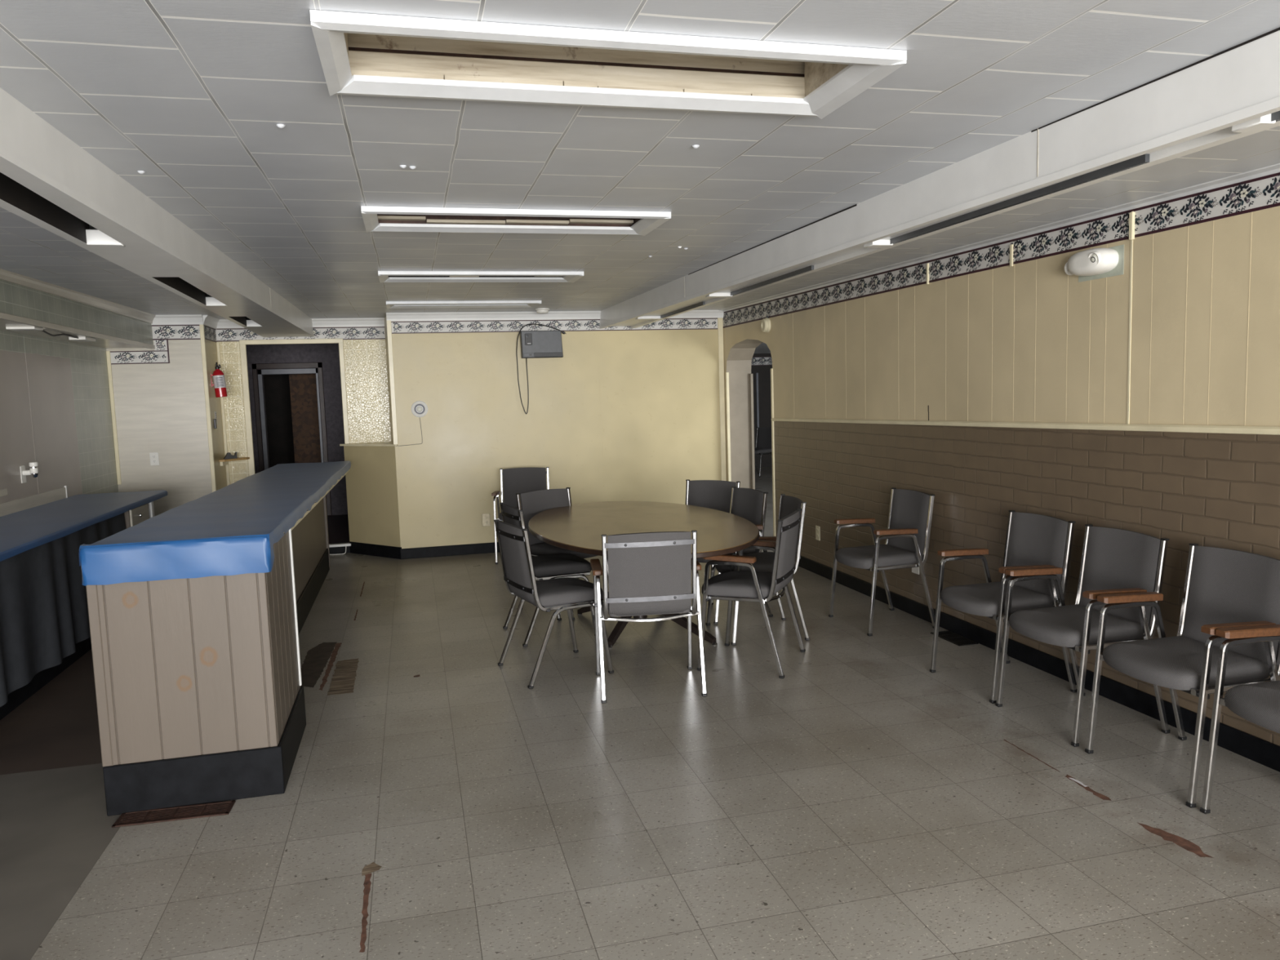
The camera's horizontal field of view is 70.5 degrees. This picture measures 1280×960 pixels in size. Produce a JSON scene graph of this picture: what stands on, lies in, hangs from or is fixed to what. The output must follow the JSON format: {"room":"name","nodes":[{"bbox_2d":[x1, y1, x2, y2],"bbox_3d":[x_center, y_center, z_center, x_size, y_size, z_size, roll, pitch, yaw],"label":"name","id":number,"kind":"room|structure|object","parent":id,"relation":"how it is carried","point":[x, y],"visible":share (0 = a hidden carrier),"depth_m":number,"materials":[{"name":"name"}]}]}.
{"room":"community hall","nodes":[
{"label":"community hall","id":0,"kind":"room"},
{"bbox_2d":[0,330,118,503],"bbox_3d":[-3.040,0.208,1.640,0.001,2.500,13.225,-3,6,-14],"label":"wall","id":1,"kind":"structure","parent":0,"point":[68,386],"depth_m":6.71,"materials":[{"name":"grey paint"}]},
{"bbox_2d":[0,488,7,497],"bbox_3d":[-4.055,0.093,5.687,0.003,0.045,0.360,-3,6,-14],"label":"blank cover plate","id":2,"kind":"object","parent":1,"relation":"attached to","point":[3,492],"visible":1,"depth_m":5.81,"materials":[{"name":"white plastic"}]},
{"bbox_2d":[19,462,38,483],"bbox_3d":[-4.124,-0.051,6.123,0.096,0.138,0.074,-3,6,-14],"label":"security camera","id":3,"kind":"object","parent":1,"relation":"attached to","point":[33,470],"visible":1,"depth_m":6.11,"materials":[{"name":"white plastic"}]},
{"bbox_2d":[23,336,39,493],"bbox_3d":[-4.238,-0.406,6.307,0.001,1.180,0.006,-3,6,-14],"label":"trim","id":4,"kind":"structure","parent":1,"relation":"attached to","point":[24,336],"depth_m":6.30,"materials":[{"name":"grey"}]},
{"bbox_2d":[0,485,67,516],"bbox_3d":[-4.159,0.153,6.136,0.012,0.095,1.468,-3,6,-14],"label":"trim","id":5,"kind":"structure","parent":1,"relation":"attached to","point":[25,503],"depth_m":6.22,"materials":[{"name":"beige wood"}]},
{"bbox_2d":[106,339,212,515],"bbox_3d":[-4.281,-0.379,8.120,0.793,2.500,0.001,-3,6,-14],"label":"wall","id":6,"kind":"structure","parent":0,"point":[160,408],"depth_m":8.11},
{"bbox_2d":[149,452,159,465],"bbox_3d":[-4.355,-0.189,8.114,0.072,0.116,0.009,-3,6,-14],"label":"wall outlet","id":7,"kind":"object","parent":6,"relation":"attached to","point":[154,460],"visible":1,"depth_m":8.11,"materials":[{"name":"white plastic"}]},
{"bbox_2d":[110,324,200,364],"bbox_3d":[-4.293,-1.206,8.042,0.760,0.338,0.002,-3,6,-14],"label":"trim","id":8,"kind":"structure","parent":6,"relation":"attached to","point":[161,333],"depth_m":8.05,"materials":[{"name":"paper"}]},
{"bbox_2d":[106,324,230,492],"bbox_3d":[-4.333,-0.279,8.408,0.820,2.250,0.587,-3,6,-14],"label":"trim","id":9,"kind":"structure","parent":6,"relation":"attached to","point":[202,326],"depth_m":8.16,"materials":[{"name":"beige wood"}]},
{"bbox_2d":[166,338,169,363],"bbox_3d":[-4.208,-1.151,8.069,0.012,0.218,0.002,-3,6,-14],"label":"trim","id":10,"kind":"structure","parent":6,"relation":"attached to","point":[166,339],"depth_m":8.07,"materials":[{"name":"beige"}]},
{"bbox_2d":[204,339,226,490],"bbox_3d":[-3.967,-0.424,8.494,0.001,2.500,0.575,-3,6,-14],"label":"wall","id":11,"kind":"structure","parent":0,"point":[211,346],"depth_m":8.47,"materials":[{"name":"beige paint"}]},
{"bbox_2d":[213,411,217,428],"bbox_3d":[-3.950,-0.560,8.437,0.020,0.160,0.150,-3,6,-14],"label":"card holder","id":12,"kind":"object","parent":11,"relation":"attached to","point":[215,414],"visible":1,"depth_m":8.38,"materials":[{"name":"plastic"}]},
{"bbox_2d":[210,362,227,397],"bbox_3d":[-3.903,-0.927,8.374,0.133,0.326,0.106,-7,8,-44],"label":"fire extinguisher","id":13,"kind":"object","parent":11,"relation":"attached to","point":[220,385],"visible":1,"depth_m":8.35,"materials":[{"name":"red metal"}]},
{"bbox_2d":[219,457,249,466],"bbox_3d":[-3.881,-0.177,8.678,0.225,0.058,0.297,-3,6,-14],"label":"corner shelf","id":14,"kind":"object","parent":11,"relation":"attached to","point":[223,462],"visible":0.97,"depth_m":8.62,"materials":[{"name":"brown wood"}]},
{"bbox_2d":[223,452,237,458],"bbox_3d":[-3.929,-0.235,8.675,0.119,0.060,0.050,-5,7,-34],"label":"tape dispenser","id":15,"kind":"object","parent":14,"relation":"on","point":[228,455],"visible":1,"depth_m":8.66,"materials":[{"name":"black plastic"}]},
{"bbox_2d":[263,374,294,467],"bbox_3d":[-4.373,-0.787,12.385,2.800,2.500,2.000,-3,6,-14],"label":"wall","id":16,"kind":"structure","parent":0,"point":[277,387],"depth_m":13.10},
{"bbox_2d":[251,362,331,515],"bbox_3d":[-4.344,-0.493,11.331,0.815,1.925,0.140,-3,6,-14],"label":"door frame","id":17,"kind":"structure","parent":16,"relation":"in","point":[259,370],"depth_m":11.21,"materials":[{"name":"metal"}]},
{"bbox_2d":[288,373,321,462],"bbox_3d":[-4.344,-0.717,12.201,0.640,2.205,0.020,-3,6,-14],"label":"board","id":18,"kind":"object","parent":17,"relation":"in","point":[303,387],"visible":0.21,"depth_m":12.14,"materials":[{"name":"brown wood"}]},
{"bbox_2d":[245,342,347,515],"bbox_3d":[-4.066,-0.680,11.178,2.800,2.500,4.700,-3,6,-14],"label":"wall","id":19,"kind":"structure","parent":0,"point":[328,354],"depth_m":11.31,"materials":[{"name":"black paint"}]},
{"bbox_2d":[217,326,391,484],"bbox_3d":[-3.274,-0.491,8.962,1.577,2.500,0.001,-3,6,-14],"label":"wall","id":20,"kind":"structure","parent":0,"point":[365,360],"depth_m":9.03,"materials":[{"name":"beige paper"}]},
{"bbox_2d":[151,314,384,329],"bbox_3d":[-3.439,-1.492,8.508,2.010,0.090,0.625,-3,6,-14],"label":"trim","id":21,"kind":"structure","parent":20,"relation":"attached to","point":[188,319],"depth_m":8.67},
{"bbox_2d":[239,338,349,475],"bbox_3d":[-3.369,-0.308,8.944,0.955,2.145,0.019,-3,6,-14],"label":"door frame","id":22,"kind":"structure","parent":20,"relation":"in","point":[242,343],"depth_m":8.83,"materials":[{"name":"beige wood"}]},
{"bbox_2d":[204,325,385,342],"bbox_3d":[-3.232,-1.403,8.594,1.577,0.132,0.575,-3,6,-14],"label":"trim","id":23,"kind":"structure","parent":20,"relation":"attached to","point":[361,332],"depth_m":8.90,"materials":[{"name":"paper"}]},
{"bbox_2d":[328,546,350,554],"bbox_3d":[-3.336,0.722,9.062,0.855,0.072,0.025,-3,6,-14],"label":"trim","id":24,"kind":"structure","parent":20,"relation":"attached to","point":[333,550],"depth_m":9.12,"materials":[{"name":"black paint"}]},
{"bbox_2d":[328,542,351,547],"bbox_3d":[-3.336,0.673,9.052,0.855,0.026,0.075,-3,6,-14],"label":"trim","id":25,"kind":"structure","parent":20,"relation":"attached to","point":[340,544],"depth_m":9.10,"materials":[{"name":"silver metal"}]},
{"bbox_2d":[327,514,349,543],"bbox_3d":[-4.250,0.439,12.164,2.800,0.095,6.496,-3,6,-14],"label":"floor","id":26,"kind":"structure","parent":0,"point":[338,525],"depth_m":10.20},
{"bbox_2d":[343,445,400,546],"bbox_3d":[-2.630,0.208,8.877,0.784,1.085,0.001,2,7,36],"label":"wall","id":27,"kind":"structure","parent":0,"point":[371,487],"depth_m":8.86,"materials":[{"name":"beige paint"}]},
{"bbox_2d":[339,441,398,446],"bbox_3d":[-2.555,-0.357,8.970,0.836,0.018,0.378,2,6,31],"label":"trim","id":28,"kind":"structure","parent":27,"relation":"on","point":[388,443],"depth_m":8.84,"materials":[{"name":"beige wood"}]},
{"bbox_2d":[349,541,401,559],"bbox_3d":[-2.609,0.691,8.919,0.781,0.115,0.018,2,7,36],"label":"baseboard","id":29,"kind":"structure","parent":27,"relation":"attached to","point":[392,552],"depth_m":8.90,"materials":[{"name":"black paint"}]},
{"bbox_2d":[384,315,726,548],"bbox_3d":[-0.821,-0.597,9.266,3.365,2.500,0.601,-3,6,-14],"label":"wall","id":30,"kind":"structure","parent":0,"point":[660,388],"depth_m":8.93,"materials":[{"name":"beige paint"}]},
{"bbox_2d":[386,319,398,444],"bbox_3d":[-2.339,-0.948,8.537,0.042,1.227,0.022,-3,6,-14],"label":"trim","id":31,"kind":"structure","parent":30,"relation":"attached to","point":[388,322],"depth_m":8.53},
{"bbox_2d":[395,400,427,446],"bbox_3d":[-2.172,-0.538,8.608,0.319,0.424,0.018,-3,6,-14],"label":"round wall light","id":32,"kind":"object","parent":30,"relation":"attached to","point":[419,408],"visible":1,"depth_m":8.61,"materials":[{"name":"white plastic"}]},
{"bbox_2d":[400,542,499,559],"bbox_3d":[-0.699,0.623,9.088,3.305,0.100,0.014,-3,6,-14],"label":"baseboard","id":33,"kind":"structure","parent":30,"relation":"attached to","point":[482,548],"depth_m":8.79,"materials":[{"name":"black paint"}]},
{"bbox_2d":[482,513,490,526],"bbox_3d":[-1.506,0.391,8.864,0.075,0.122,0.009,-3,6,-14],"label":"wall outlet","id":34,"kind":"object","parent":30,"relation":"attached to","point":[486,517],"visible":1,"depth_m":8.86,"materials":[{"name":"plastic"}]},
{"bbox_2d":[515,323,565,413],"bbox_3d":[-0.949,-1.082,8.817,0.488,0.870,0.115,-3,6,-14],"label":"box unit","id":35,"kind":"object","parent":30,"relation":"attached to","point":[534,344],"visible":1,"depth_m":8.76,"materials":[{"name":"black plastic"}]},
{"bbox_2d":[534,351,562,356],"bbox_3d":[-0.886,-1.216,8.774,0.276,0.042,0.006,-3,6,-14],"label":"vent grille","id":36,"kind":"object","parent":35,"relation":"attached to","point":[536,353],"depth_m":8.77,"materials":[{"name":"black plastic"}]},
{"bbox_2d":[391,318,717,333],"bbox_3d":[-0.769,-1.517,8.886,3.230,0.113,0.002,-3,6,-14],"label":"wallpaper border","id":37,"kind":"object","parent":30,"relation":"attached to","point":[573,325],"depth_m":8.82,"materials":[{"name":"paper"}]},
{"bbox_2d":[386,310,724,321],"bbox_3d":[-0.756,-1.611,8.857,3.330,0.076,0.050,-3,6,-14],"label":"trim","id":38,"kind":"structure","parent":30,"relation":"attached to","point":[551,315],"depth_m":8.73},
{"bbox_2d":[717,317,726,480],"bbox_3d":[0.857,-0.538,9.381,0.055,2.258,0.014,-3,6,-14],"label":"trim","id":39,"kind":"structure","parent":30,"relation":"attached to","point":[720,320],"depth_m":9.35,"materials":[{"name":"beige wood"}]},
{"bbox_2d":[0,466,1279,959],"bbox_3d":[1.802,0.836,7.109,12.160,0.101,21.300,-3,6,-14],"label":"floor","id":40,"kind":"structure","parent":0,"point":[863,802],"depth_m":3.29,"materials":[{"name":"tile"}]},
{"bbox_2d":[0,489,167,719],"bbox_3d":[-3.040,0.884,3.143,0.649,0.866,8.412,-3,6,-14],"label":"counter","id":41,"kind":"object","parent":40,"relation":"on","point":[20,531],"depth_m":5.56,"materials":[{"name":"blue laminate"}]},
{"bbox_2d":[0,512,125,706],"bbox_3d":[-2.675,0.870,2.736,0.054,0.714,7.450,-3,6,-14],"label":"curtain","id":42,"kind":"object","parent":41,"relation":"hanging from","point":[44,608],"visible":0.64,"depth_m":4.90,"materials":[{"name":"fabric"}]},
{"bbox_2d":[111,800,235,827],"bbox_3d":[-1.744,1.252,3.396,0.400,0.006,0.115,-3,6,-11],"label":"floor vent","id":43,"kind":"object","parent":40,"relation":"in","point":[220,808],"visible":1,"depth_m":3.39,"materials":[{"name":"brown metal"}]},
{"bbox_2d":[79,460,351,816],"bbox_3d":[-2.324,0.522,5.824,0.658,1.027,5.001,-3,6,-14],"label":"bar counter","id":44,"kind":"object","parent":40,"relation":"on","point":[198,609],"depth_m":3.46,"materials":[{"name":"beige wood"}]},
{"bbox_2d":[491,466,549,564],"bbox_3d":[-1.085,0.321,8.484,0.552,0.841,0.517,-2,6,-3],"label":"chair","id":45,"kind":"object","parent":40,"relation":"on","point":[513,481],"visible":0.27,"depth_m":8.66,"materials":[{"name":"grey metal"}]},
{"bbox_2d":[499,502,595,646],"bbox_3d":[-0.585,0.564,5.800,0.517,0.841,0.501,-4,6,-23],"label":"chair","id":46,"kind":"object","parent":40,"relation":"on","point":[561,565],"visible":0.48,"depth_m":5.64,"materials":[{"name":"silver metal"}]},
{"bbox_2d":[493,519,613,688],"bbox_3d":[-0.481,0.637,5.014,0.517,0.841,0.501,-5,6,-28],"label":"chair","id":47,"kind":"object","parent":40,"relation":"on","point":[559,594],"visible":0.94,"depth_m":4.85,"materials":[{"name":"silver metal"}]},
{"bbox_2d":[515,487,608,620],"bbox_3d":[-0.531,0.502,6.426,0.501,0.841,0.517,-7,7,-41],"label":"chair","id":48,"kind":"object","parent":40,"relation":"on","point":[533,503],"visible":0.3,"depth_m":6.46,"materials":[{"name":"grey leather"}]},
{"bbox_2d":[528,501,759,648],"bbox_3d":[-0.006,0.618,5.764,1.350,0.705,2.380,-3,6,-14],"label":"table","id":49,"kind":"object","parent":40,"relation":"on","point":[577,527],"visible":0.76,"depth_m":5.58,"materials":[{"name":"brown wood"}]},
{"bbox_2d":[590,529,706,703],"bbox_3d":[0.035,0.652,4.693,0.552,0.841,0.517,-2,6,-6],"label":"chair","id":50,"kind":"object","parent":40,"relation":"on","point":[650,573],"visible":1,"depth_m":4.46,"materials":[{"name":"grey fabric"}]},
{"bbox_2d":[684,479,740,604],"bbox_3d":[0.431,0.442,6.734,0.501,0.841,0.517,2,7,35],"label":"chair","id":51,"kind":"object","parent":40,"relation":"on","point":[710,494],"visible":0.22,"depth_m":6.88,"materials":[{"name":"silver metal"}]},
{"bbox_2d":[697,486,773,626],"bbox_3d":[0.548,0.494,6.156,0.517,0.841,0.501,-4,6,-22],"label":"chair","id":52,"kind":"object","parent":40,"relation":"on","point":[750,504],"visible":0.25,"depth_m":6.10,"materials":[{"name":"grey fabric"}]},
{"bbox_2d":[697,508,805,678],"bbox_3d":[0.618,0.599,5.052,0.517,0.841,0.552,1,6,23],"label":"chair","id":53,"kind":"object","parent":40,"relation":"on","point":[753,586],"visible":0.94,"depth_m":4.88,"materials":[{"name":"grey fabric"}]},
{"bbox_2d":[713,493,809,645],"bbox_3d":[0.737,0.537,5.655,0.517,0.841,0.552,-2,6,-7],"label":"chair","id":54,"kind":"object","parent":40,"relation":"on","point":[764,562],"visible":0.42,"depth_m":5.46,"materials":[{"name":"grey fabric"}]},
{"bbox_2d":[754,426,772,477],"bbox_3d":[2.084,-0.500,15.971,0.517,0.841,0.501,-6,7,-39],"label":"chair","id":55,"kind":"object","parent":40,"relation":"on","point":[763,437],"visible":0.59,"depth_m":16.05,"materials":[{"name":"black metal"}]},
{"bbox_2d":[828,487,935,635],"bbox_3d":[1.538,0.499,5.786,0.517,0.841,0.552,-3,6,-15],"label":"chair","id":56,"kind":"object","parent":40,"relation":"on","point":[907,537],"visible":0.99,"depth_m":5.68,"materials":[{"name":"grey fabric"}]},
{"bbox_2d":[930,630,978,645],"bbox_3d":[1.876,0.945,5.408,0.130,0.006,0.300,-3,6,-14],"label":"floor vent","id":57,"kind":"object","parent":40,"relation":"in","point":[957,639],"visible":0.96,"depth_m":5.39,"materials":[{"name":"black metal"}]},
{"bbox_2d":[938,631,973,644],"bbox_3d":[1.876,0.945,5.408,0.110,0.004,0.276,-3,6,-14],"label":"grille","id":58,"kind":"object","parent":57,"relation":"attached to","point":[951,637],"depth_m":5.39,"materials":[{"name":"black metal"}]},
{"bbox_2d":[929,510,1077,703],"bbox_3d":[1.818,0.608,4.565,0.517,0.841,0.552,-3,6,-15],"label":"chair","id":59,"kind":"object","parent":40,"relation":"on","point":[1032,540],"visible":0.8,"depth_m":4.52,"materials":[{"name":"grey fabric"}]},
{"bbox_2d":[995,524,1169,746],"bbox_3d":[1.954,0.656,4.027,0.517,0.841,0.552,-3,6,-14],"label":"chair","id":60,"kind":"object","parent":40,"relation":"on","point":[1113,561],"visible":0.83,"depth_m":3.98,"materials":[{"name":"grey fabric"}]},
{"bbox_2d":[1084,542,1279,808],"bbox_3d":[2.098,0.706,3.463,0.517,0.841,0.552,-3,6,-13],"label":"chair","id":61,"kind":"object","parent":40,"relation":"on","point":[1224,588],"visible":0.94,"depth_m":3.45,"materials":[{"name":"grey fabric"}]},
{"bbox_2d":[1200,624,1279,813],"bbox_3d":[2.235,0.754,2.925,0.517,0.841,0.552,-3,6,-13],"label":"chair","id":62,"kind":"object","parent":40,"relation":"on","point":[1259,704],"visible":1,"depth_m":3.10,"materials":[{"name":"grey fabric"}]},
{"bbox_2d":[0,0,1279,319],"bbox_3d":[-0.384,-0.994,2.559,5.920,0.132,13.900,-3,6,-14],"label":"ceiling","id":63,"kind":"structure","parent":0,"point":[223,114],"depth_m":2.65,"materials":[{"name":"tile"}]},
{"bbox_2d":[0,279,155,349],"bbox_3d":[-2.880,-0.768,1.594,0.392,0.360,13.225,-3,6,-14],"label":"soffit","id":64,"kind":"structure","parent":63,"relation":"attached to","point":[20,305],"depth_m":6.10,"materials":[{"name":"grey paint"}]},
{"bbox_2d":[5,326,95,342],"bbox_3d":[-4.010,-0.988,6.193,0.210,0.038,1.140,-3,6,-14],"label":"fitting","id":65,"kind":"object","parent":64,"relation":"attached to","point":[37,330],"visible":0.99,"depth_m":6.11,"materials":[{"name":"white plastic"}]},
{"bbox_2d":[0,268,155,323],"bbox_3d":[-2.679,-0.818,1.641,0.050,0.151,13.225,-3,6,-14],"label":"trim","id":66,"kind":"structure","parent":64,"relation":"attached to","point":[6,275],"depth_m":6.12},
{"bbox_2d":[0,87,314,337],"bbox_3d":[-1.643,-0.843,2.200,0.468,0.323,13.808,-3,6,-15],"label":"beam","id":67,"kind":"structure","parent":63,"relation":"attached to","point":[34,153],"depth_m":3.16,"materials":[{"name":"white paint"}]},
{"bbox_2d":[0,172,125,247],"bbox_3d":[-1.720,-0.841,2.538,0.117,0.135,1.595,-3,6,-16],"label":"light slot","id":68,"kind":"object","parent":67,"relation":"attached to","point":[11,192],"visible":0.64,"depth_m":2.88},
{"bbox_2d":[151,276,227,306],"bbox_3d":[-2.414,-1.070,4.899,0.117,0.134,1.475,-3,6,-16],"label":"light slot","id":69,"kind":"object","parent":67,"relation":"attached to","point":[177,283],"visible":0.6,"depth_m":5.06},
{"bbox_2d":[229,316,262,327],"bbox_3d":[-2.997,-1.263,6.883,0.117,0.130,1.025,-3,6,-16],"label":"light slot","id":70,"kind":"object","parent":67,"relation":"attached to","point":[243,320],"visible":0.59,"depth_m":7.31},
{"bbox_2d":[386,300,541,308],"bbox_3d":[-1.500,-1.583,7.686,1.270,0.218,0.390,-3,6,-14],"label":"ceiling light frame","id":71,"kind":"object","parent":63,"relation":"hanging from","point":[489,304],"visible":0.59,"depth_m":7.67,"materials":[{"name":"paint"}]},
{"bbox_2d":[377,271,583,283],"bbox_3d":[-1.026,-1.401,5.829,1.270,0.218,0.400,-3,6,-14],"label":"ceiling light frame","id":72,"kind":"object","parent":63,"relation":"hanging from","point":[384,276],"visible":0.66,"depth_m":5.86,"materials":[{"name":"paint"}]},
{"bbox_2d":[360,205,671,235],"bbox_3d":[-0.542,-1.214,3.928,1.270,0.218,0.460,-3,6,-14],"label":"ceiling light frame","id":73,"kind":"object","parent":63,"relation":"hanging from","point":[375,219],"visible":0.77,"depth_m":4.01,"materials":[{"name":"paint"}]},
{"bbox_2d":[535,307,549,313],"bbox_3d":[-0.914,-1.583,8.482,0.132,0.044,0.132,-3,6,-14],"label":"smoke detector","id":74,"kind":"object","parent":63,"relation":"attached to","point":[544,310],"visible":1,"depth_m":8.44,"materials":[{"name":"white plastic"}]},
{"bbox_2d":[310,9,906,119],"bbox_3d":[-0.072,-1.032,2.086,1.270,0.218,0.440,-3,6,-14],"label":"ceiling light frame","id":75,"kind":"object","parent":63,"relation":"hanging from","point":[360,54],"visible":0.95,"depth_m":2.18,"materials":[{"name":"paint"}]},
{"bbox_2d":[599,26,1279,328],"bbox_3d":[1.346,-0.976,2.638,0.359,0.317,13.203,-3,6,-14],"label":"beam","id":76,"kind":"structure","parent":63,"relation":"attached to","point":[1195,107],"depth_m":2.76,"materials":[{"name":"white paint"}]},
{"bbox_2d":[635,301,704,319],"bbox_3d":[0.232,-1.386,7.165,0.220,0.133,1.360,-3,6,-14],"label":"light slot","id":77,"kind":"object","parent":76,"relation":"attached to","point":[642,317],"visible":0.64,"depth_m":7.51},
{"bbox_2d":[705,265,813,297],"bbox_3d":[0.679,-1.201,5.297,0.162,0.133,1.400,-3,6,-14],"label":"light slot","id":78,"kind":"object","parent":76,"relation":"attached to","point":[716,295],"visible":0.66,"depth_m":5.39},
{"bbox_2d":[863,153,1149,248],"bbox_3d":[1.189,-0.991,3.167,0.098,0.134,1.500,-3,6,-14],"label":"light slot","id":79,"kind":"object","parent":76,"relation":"attached to","point":[881,243],"visible":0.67,"depth_m":2.98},
{"bbox_2d":[1231,111,1279,133],"bbox_3d":[1.577,-0.828,1.519,0.044,0.132,1.300,-3,6,-14],"label":"light slot","id":80,"kind":"object","parent":76,"relation":"attached to","point":[1268,119],"visible":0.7,"depth_m":2.09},
{"bbox_2d":[751,353,772,467],"bbox_3d":[3.483,-1.047,12.548,6.070,2.500,10.300,-3,6,-14],"label":"wall","id":81,"kind":"structure","parent":0,"point":[764,371],"depth_m":17.56,"materials":[{"name":"black paint"}]},
{"bbox_2d":[755,373,759,427],"bbox_3d":[2.273,-1.529,17.516,0.040,1.080,0.030,-3,6,-14],"label":"trim","id":82,"kind":"structure","parent":81,"relation":"attached to","point":[757,374],"depth_m":17.50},
{"bbox_2d":[751,356,772,365],"bbox_3d":[2.421,-2.301,17.499,3.000,0.170,0.002,-3,6,-14],"label":"trim","id":83,"kind":"structure","parent":81,"relation":"attached to","point":[756,361],"depth_m":17.48,"materials":[{"name":"paper"}]},
{"bbox_2d":[754,342,770,353],"bbox_3d":[3.441,-1.997,12.506,6.070,0.001,10.400,-3,6,-14],"label":"ceiling","id":84,"kind":"structure","parent":0,"point":[762,348],"depth_m":15.74,"materials":[{"name":"paint"}]},
{"bbox_2d":[723,205,1279,746],"bbox_3d":[2.623,-0.108,3.092,0.271,2.500,13.300,-3,6,-14],"label":"wall","id":85,"kind":"structure","parent":0,"point":[1209,490],"depth_m":4.63,"materials":[{"name":"beige paint"}]},
{"bbox_2d":[725,368,775,536],"bbox_3d":[1.192,-0.212,8.799,0.292,1.700,1.242,-3,6,-14],"label":"trim","id":86,"kind":"structure","parent":85,"relation":"attached to","point":[751,380],"depth_m":9.31,"materials":[{"name":"beige paint"}]},
{"bbox_2d":[760,315,770,333],"bbox_3d":[1.128,-1.400,8.138,0.051,0.151,0.132,-3,6,-14],"label":"fire alarm","id":87,"kind":"object","parent":85,"relation":"attached to","point":[766,322],"visible":1,"depth_m":8.10,"materials":[{"name":"beige plastic"}]},
{"bbox_2d":[815,525,820,540],"bbox_3d":[1.444,0.432,7.356,0.009,0.116,0.072,-3,6,-14],"label":"wall outlet","id":88,"kind":"object","parent":85,"relation":"attached to","point":[817,528],"visible":1,"depth_m":7.35,"materials":[{"name":"beige plastic"}]},
{"bbox_2d":[911,566,919,574],"bbox_3d":[1.808,0.571,5.938,0.006,0.085,0.085,-3,6,-14],"label":"wall outlet","id":89,"kind":"object","parent":85,"relation":"attached to","point":[915,570],"visible":0.47,"depth_m":5.93,"materials":[{"name":"white plastic"}]},
{"bbox_2d":[926,263,928,284],"bbox_3d":[1.784,-1.279,5.612,0.011,0.127,0.014,-3,6,-14],"label":"trim","id":90,"kind":"structure","parent":85,"relation":"attached to","point":[927,264],"depth_m":5.61,"materials":[{"name":"beige wood"}]},
{"bbox_2d":[719,163,1279,311],"bbox_3d":[2.442,-1.102,2.906,0.065,0.144,13.200,-3,6,-14],"label":"trim","id":91,"kind":"structure","parent":85,"relation":"attached to","point":[1273,169],"depth_m":4.41,"materials":[{"name":"paint"}]},
{"bbox_2d":[723,172,1279,328],"bbox_3d":[2.055,-1.207,4.559,0.002,0.191,9.800,-3,6,-14],"label":"wallpaper border","id":92,"kind":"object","parent":85,"relation":"attached to","point":[1263,193],"depth_m":4.54,"materials":[{"name":"paper"}]},
{"bbox_2d":[1009,244,1013,266],"bbox_3d":[1.984,-1.199,4.831,0.011,0.115,0.018,-3,6,-14],"label":"trim","id":93,"kind":"structure","parent":85,"relation":"attached to","point":[1011,245],"depth_m":4.83,"materials":[{"name":"beige wood"}]},
{"bbox_2d":[770,417,1279,435],"bbox_3d":[2.650,-0.110,2.381,0.022,0.181,11.915,-3,6,-14],"label":"trim","id":94,"kind":"structure","parent":85,"relation":"attached to","point":[1263,430],"depth_m":4.36,"materials":[{"name":"beige wood"}]},
{"bbox_2d":[798,555,1279,772],"bbox_3d":[2.695,1.154,2.497,0.014,0.098,11.900,-3,6,-14],"label":"baseboard","id":95,"kind":"structure","parent":85,"relation":"attached to","point":[1267,753],"depth_m":4.57,"materials":[{"name":"black paint"}]},
{"bbox_2d":[1064,248,1118,275],"bbox_3d":[2.097,-1.019,4.239,0.098,0.120,0.290,-3,6,-14],"label":"emergency light","id":96,"kind":"object","parent":85,"relation":"attached to","point":[1095,261],"visible":1,"depth_m":4.17,"materials":[{"name":"white plastic"}]},
{"bbox_2d":[1127,211,1135,424],"bbox_3d":[2.199,-0.724,4.062,0.016,0.946,0.022,-3,6,-14],"label":"trim","id":97,"kind":"structure","parent":85,"relation":"attached to","point":[1131,215],"depth_m":4.06,"materials":[{"name":"beige wood"}]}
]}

